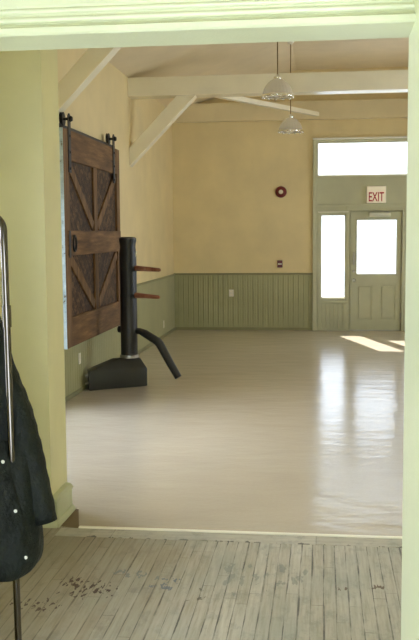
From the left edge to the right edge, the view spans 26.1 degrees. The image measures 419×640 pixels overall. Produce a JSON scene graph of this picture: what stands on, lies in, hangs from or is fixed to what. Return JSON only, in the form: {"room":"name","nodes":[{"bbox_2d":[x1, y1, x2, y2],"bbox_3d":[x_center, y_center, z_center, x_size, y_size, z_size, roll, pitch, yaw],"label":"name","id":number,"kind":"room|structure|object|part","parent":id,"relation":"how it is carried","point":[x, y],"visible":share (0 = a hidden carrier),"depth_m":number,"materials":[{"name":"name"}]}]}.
{"room":"entrance hallway","nodes":[
{"label":"entrance hallway","id":0,"kind":"room"},
{"bbox_2d":[0,49,66,493],"bbox_3d":[1.535,-1.188,4.953,7.045,4.800,0.330,0,6,7],"label":"wall","id":1,"kind":"structure","parent":0,"point":[30,193],"depth_m":5.21,"materials":[{"name":"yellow paint"}]},
{"bbox_2d":[42,482,75,527],"bbox_3d":[-1.245,1.107,5.483,0.786,0.172,0.366,0,6,7],"label":"baseboard","id":2,"kind":"structure","parent":1,"relation":"attached to","point":[64,507],"depth_m":5.41,"materials":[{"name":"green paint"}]},
{"bbox_2d":[61,509,78,527],"bbox_3d":[-0.822,1.254,5.468,0.170,0.116,0.360,0,6,7],"label":"trim","id":3,"kind":"structure","parent":1,"relation":"attached to","point":[72,521],"depth_m":5.40,"materials":[{"name":"brown wood"}]},
{"bbox_2d":[55,528,401,547],"bbox_3d":[0.713,1.228,5.004,3.190,0.013,0.138,0,6,7],"label":"trim","id":4,"kind":"structure","parent":1,"relation":"attached to","point":[77,532],"depth_m":5.07,"materials":[{"name":"beige wood"}]},
{"bbox_2d":[78,526,401,538],"bbox_3d":[0.777,1.217,5.081,3.100,0.019,0.027,0,6,7],"label":"trim","id":5,"kind":"structure","parent":1,"relation":"attached to","point":[89,527],"depth_m":5.15,"materials":[{"name":"beige wood"}]},
{"bbox_2d":[57,48,174,396],"bbox_3d":[-1.415,-1.366,10.725,0.264,4.100,11.040,0,6,7],"label":"wall","id":6,"kind":"structure","parent":0,"point":[104,106],"depth_m":12.73,"materials":[{"name":"beige paint"}]},
{"bbox_2d":[78,353,80,363],"bbox_3d":[-1.402,0.417,9.782,0.011,0.120,0.085,0,6,7],"label":"wall outlet","id":7,"kind":"object","parent":6,"relation":"attached to","point":[79,354],"visible":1,"depth_m":9.76,"materials":[{"name":"white plastic"}]},
{"bbox_2d":[59,123,111,146],"bbox_3d":[-1.353,-2.014,9.987,0.064,0.040,2.460,0,6,7],"label":"door track","id":8,"kind":"object","parent":6,"relation":"attached to","point":[60,125],"visible":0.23,"depth_m":9.82,"materials":[{"name":"black metal"}]},
{"bbox_2d":[59,112,120,348],"bbox_3d":[-1.275,-0.989,10.054,0.122,2.336,2.464,0,6,7],"label":"sliding barn door","id":9,"kind":"structure","parent":8,"relation":"hanging from","point":[89,168],"depth_m":9.80,"materials":[{"name":"brown wood"}]},
{"bbox_3d":[-1.383,-0.752,8.983,0.006,0.270,0.070,0,5,7],"label":"latch plate","id":10,"kind":"part","parent":9,"relation":"part of","materials":[{"name":"black metal"}]},
{"bbox_3d":[-1.358,-0.769,9.095,0.032,0.173,0.132,0,5,7],"label":"ring pull","id":11,"kind":"part","parent":9,"relation":"part of","materials":[{"name":"black metal"}]},
{"bbox_3d":[-1.305,-0.905,10.069,0.037,2.161,2.456,0,5,7],"label":"plank panel","id":12,"kind":"part","parent":9,"relation":"part of","materials":[{"name":"brown wood"}]},
{"bbox_3d":[-1.278,-1.817,9.996,0.028,0.270,2.100,0,5,7],"label":"rail","id":13,"kind":"part","parent":9,"relation":"part of","materials":[{"name":"brown wood"}]},
{"bbox_3d":[-1.265,-0.870,10.101,0.036,0.250,2.350,0,5,7],"label":"rail","id":14,"kind":"part","parent":9,"relation":"part of","materials":[{"name":"brown wood"}]},
{"bbox_3d":[-1.264,0.020,10.172,0.028,0.300,2.100,0,5,7],"label":"rail","id":15,"kind":"part","parent":9,"relation":"part of","materials":[{"name":"brown wood"}]},
{"bbox_2d":[65,327,175,401],"bbox_3d":[-1.053,0.492,12.575,0.018,0.045,7.190,0,6,7],"label":"baseboard","id":16,"kind":"structure","parent":6,"relation":"attached to","point":[84,387],"depth_m":10.02,"materials":[{"name":"green paint"}]},
{"bbox_2d":[137,274,174,286],"bbox_3d":[-1.064,-0.459,12.483,0.034,0.032,7.186,0,6,7],"label":"trim","id":17,"kind":"structure","parent":6,"relation":"attached to","point":[168,276],"depth_m":14.09,"materials":[{"name":"green paint"}]},
{"bbox_2d":[0,330,404,639],"bbox_3d":[1.836,1.042,7.449,7.045,0.120,16.770,0,6,7],"label":"floor","id":18,"kind":"structure","parent":0,"point":[289,431],"depth_m":5.93,"materials":[{"name":"beige wood"}]},
{"bbox_2d":[0,216,21,639],"bbox_3d":[-1.068,0.535,3.019,0.887,1.776,0.500,0,6,7],"label":"rack","id":19,"kind":"object","parent":18,"relation":"on","point":[6,307],"visible":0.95,"depth_m":2.92,"materials":[{"name":"silver metal"}]},
{"bbox_2d":[0,317,56,581],"bbox_3d":[-0.761,0.247,3.000,0.502,1.216,0.237,0,6,7],"label":"jacket","id":20,"kind":"object","parent":19,"relation":"hanging from","point":[27,504],"visible":0.91,"depth_m":2.97,"materials":[{"name":"black fabric"}]},
{"bbox_2d":[85,237,181,390],"bbox_3d":[-0.870,-0.090,10.109,1.062,1.670,0.518,-1,6,-8],"label":"training dummy","id":21,"kind":"object","parent":18,"relation":"on","point":[128,370],"visible":1,"depth_m":10.06,"materials":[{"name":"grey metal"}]},
{"bbox_3d":[-0.909,-0.251,10.162,0.194,1.360,0.194,0,5,7],"label":"post","id":22,"kind":"part","parent":21,"relation":"part of","materials":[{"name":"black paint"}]},
{"bbox_3d":[-0.728,-0.272,10.066,0.412,0.065,0.062,2,6,26],"label":"arm","id":23,"kind":"part","parent":21,"relation":"part of","materials":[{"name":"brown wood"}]},
{"bbox_3d":[-0.724,-0.571,10.036,0.424,0.067,0.062,2,6,26],"label":"arm","id":24,"kind":"part","parent":21,"relation":"part of","materials":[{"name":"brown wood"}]},
{"bbox_3d":[-0.608,0.372,10.113,0.639,0.557,0.097,2,6,22],"label":"leg","id":25,"kind":"part","parent":21,"relation":"part of","materials":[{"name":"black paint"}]},
{"bbox_2d":[109,37,408,106],"bbox_3d":[2.180,-3.657,10.056,7.545,1.265,11.040,0,6,7],"label":"ceiling","id":26,"kind":"structure","parent":0,"point":[232,58],"depth_m":13.34,"materials":[{"name":"paint"}]},
{"bbox_2d":[58,47,121,112],"bbox_3d":[1.977,-2.478,8.463,7.085,1.007,0.280,0,6,7],"label":"roof truss","id":27,"kind":"object","parent":26,"relation":"attached to","point":[93,60],"visible":0.08,"depth_m":8.80,"materials":[{"name":"beige paint"}]},
{"bbox_2d":[127,70,407,166],"bbox_3d":[2.412,-2.669,11.954,7.085,1.197,0.280,0,6,7],"label":"ceiling beam","id":28,"kind":"structure","parent":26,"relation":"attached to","point":[184,90],"depth_m":12.05,"materials":[{"name":"beige paint"}]},
{"bbox_2d":[214,97,318,115],"bbox_3d":[0.930,-3.289,13.848,0.090,0.170,3.490,3,6,31],"label":"diagonal brace","id":29,"kind":"object","parent":28,"relation":"attached to","point":[246,100],"visible":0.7,"depth_m":13.79,"materials":[{"name":"beige paint"}]},
{"bbox_2d":[261,42,293,100],"bbox_3d":[0.780,-3.165,10.379,0.384,1.225,0.386,0,6,7],"label":"pendant lamp","id":30,"kind":"object","parent":26,"relation":"hanging from","point":[277,88],"visible":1,"depth_m":10.32,"materials":[{"name":"clear glass"}]},
{"bbox_3d":[0.779,-3.297,10.366,0.013,0.960,0.013,-2,6,-15],"label":"cord","id":31,"kind":"part","parent":30,"relation":"part of","materials":[{"name":"gold metal"}]},
{"bbox_3d":[0.783,-2.681,10.425,0.349,0.193,0.349,0,5,7],"label":"lamp shade","id":32,"kind":"part","parent":30,"relation":"part of","materials":[{"name":"clear glass"}]},
{"bbox_2d":[277,41,303,133],"bbox_3d":[1.183,-3.392,13.192,0.384,1.315,0.386,0,6,7],"label":"pendant lamp","id":33,"kind":"object","parent":26,"relation":"hanging from","point":[290,125],"visible":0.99,"depth_m":13.14,"materials":[{"name":"clear glass"}]},
{"bbox_3d":[1.187,-2.863,13.242,0.349,0.193,0.349,0,5,7],"label":"lamp shade","id":34,"kind":"part","parent":33,"relation":"part of","materials":[{"name":"clear glass"}]},
{"bbox_3d":[1.182,-3.523,13.179,0.013,1.050,0.013,-2,6,-15],"label":"cord","id":35,"kind":"part","parent":33,"relation":"part of","materials":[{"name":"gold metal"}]},
{"bbox_2d":[172,67,407,327],"bbox_3d":[2.862,-2.214,15.589,7.545,4.800,0.214,0,6,7],"label":"wall","id":36,"kind":"structure","parent":0,"point":[229,217],"depth_m":15.81,"materials":[{"name":"beige paint"}]},
{"bbox_2d":[229,290,233,296],"bbox_3d":[0.386,-0.474,15.954,0.085,0.125,0.011,0,6,7],"label":"wall outlet","id":37,"kind":"object","parent":36,"relation":"attached to","point":[231,292],"visible":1,"depth_m":15.95,"materials":[{"name":"white plastic"}]},
{"bbox_2d":[174,273,312,274],"bbox_3d":[0.589,-0.808,15.897,2.470,0.032,0.034,0,6,7],"label":"trim","id":38,"kind":"structure","parent":36,"relation":"attached to","point":[174,273],"depth_m":15.88,"materials":[{"name":"green paint"}]},
{"bbox_2d":[176,327,311,329],"bbox_3d":[0.606,0.153,15.984,2.450,0.045,0.018,0,6,7],"label":"baseboard","id":39,"kind":"structure","parent":36,"relation":"attached to","point":[177,328],"depth_m":15.99,"materials":[{"name":"green paint"}]},
{"bbox_2d":[277,260,282,267],"bbox_3d":[1.229,-0.978,15.791,0.090,0.125,0.066,0,6,7],"label":"station","id":40,"kind":"object","parent":36,"relation":"attached to","point":[279,262],"visible":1,"depth_m":15.78,"materials":[{"name":"red plastic"}]},
{"bbox_2d":[275,186,286,197],"bbox_3d":[1.236,-2.217,15.664,0.200,0.200,0.080,0,6,7],"label":"bell","id":41,"kind":"object","parent":36,"relation":"attached to","point":[279,189],"visible":1,"depth_m":15.65,"materials":[{"name":"red metal"}]},
{"bbox_2d":[174,98,407,122],"bbox_3d":[2.830,-3.567,15.288,7.045,0.310,0.160,0,6,7],"label":"beam","id":42,"kind":"structure","parent":36,"relation":"attached to","point":[396,107],"depth_m":15.37,"materials":[{"name":"beige paint"}]},
{"bbox_2d":[318,304,345,328],"bbox_3d":[2.131,-0.063,15.757,0.491,0.436,0.014,0,6,7],"label":"panel","id":43,"kind":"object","parent":36,"relation":"attached to","point":[330,316],"depth_m":15.75,"materials":[{"name":"green paint"}]},
{"bbox_2d":[321,215,345,297],"bbox_3d":[2.147,-1.100,15.725,0.421,1.443,0.115,0,6,7],"label":"window","id":44,"kind":"structure","parent":36,"relation":"in","point":[332,226],"depth_m":15.74,"materials":[{"name":"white glass"}]},
{"bbox_2d":[312,138,406,330],"bbox_3d":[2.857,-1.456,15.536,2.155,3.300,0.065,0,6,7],"label":"trim","id":45,"kind":"structure","parent":36,"relation":"attached to","point":[330,193],"depth_m":15.54,"materials":[{"name":"green paint"}]},
{"bbox_2d":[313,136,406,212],"bbox_3d":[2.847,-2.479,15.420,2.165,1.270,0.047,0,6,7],"label":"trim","id":46,"kind":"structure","parent":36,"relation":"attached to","point":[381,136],"depth_m":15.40,"materials":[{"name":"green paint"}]},
{"bbox_2d":[317,140,406,175],"bbox_3d":[2.855,-2.763,15.476,2.020,0.588,0.115,0,6,7],"label":"window","id":47,"kind":"structure","parent":36,"relation":"in","point":[354,158],"depth_m":15.53,"materials":[{"name":"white glass"}]},
{"bbox_2d":[349,329,400,330],"bbox_3d":[2.879,0.172,15.774,0.884,0.014,0.140,0,6,7],"label":"trim","id":48,"kind":"structure","parent":36,"relation":"attached to","point":[349,329],"depth_m":15.71,"materials":[{"name":"wood"}]},
{"bbox_2d":[350,209,401,329],"bbox_3d":[2.864,-0.857,15.549,0.866,2.081,0.243,0,6,7],"label":"door","id":49,"kind":"structure","parent":36,"relation":"in","point":[375,271],"depth_m":15.64,"materials":[{"name":"green paint"}]},
{"bbox_3d":[2.694,-0.312,15.723,0.265,0.610,0.033,0,5,7],"label":"panel","id":50,"kind":"part","parent":49,"relation":"part of","materials":[{"name":"green paint"}]},
{"bbox_3d":[2.879,-1.260,15.609,0.671,0.931,0.006,0,5,7],"label":"pane","id":51,"kind":"part","parent":49,"relation":"part of","materials":[{"name":"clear glass"}]},
{"bbox_3d":[3.086,-0.310,15.674,0.265,0.610,0.033,0,5,7],"label":"panel","id":52,"kind":"part","parent":49,"relation":"part of","materials":[{"name":"green paint"}]},
{"bbox_2d":[366,186,385,202],"bbox_3d":[2.845,-2.139,15.435,0.330,0.290,0.078,0,6,7],"label":"exit sign","id":53,"kind":"object","parent":36,"relation":"attached to","point":[374,194],"visible":1,"depth_m":15.40,"materials":[{"name":"beige plastic"}]},
{"bbox_2d":[401,0,418,639],"bbox_3d":[0.502,-0.075,1.798,0.160,3.199,0.690,0,6,7],"label":"trim","id":54,"kind":"structure","parent":0,"point":[410,518],"depth_m":1.99,"materials":[{"name":"green paint"}]},
{"bbox_3d":[0.088,-0.103,2.120,4.250,3.200,0.110,0,6,7],"label":"wall partition","id":55,"kind":"structure","parent":0,"visible":0},
{"bbox_2d":[0,0,415,50],"bbox_3d":[-0.153,-0.814,2.078,1.216,0.330,0.162,0,6,7],"label":"trim","id":56,"kind":"structure","parent":55,"relation":"attached to","point":[24,24],"depth_m":2.03,"materials":[{"name":"green paint"}]}
]}

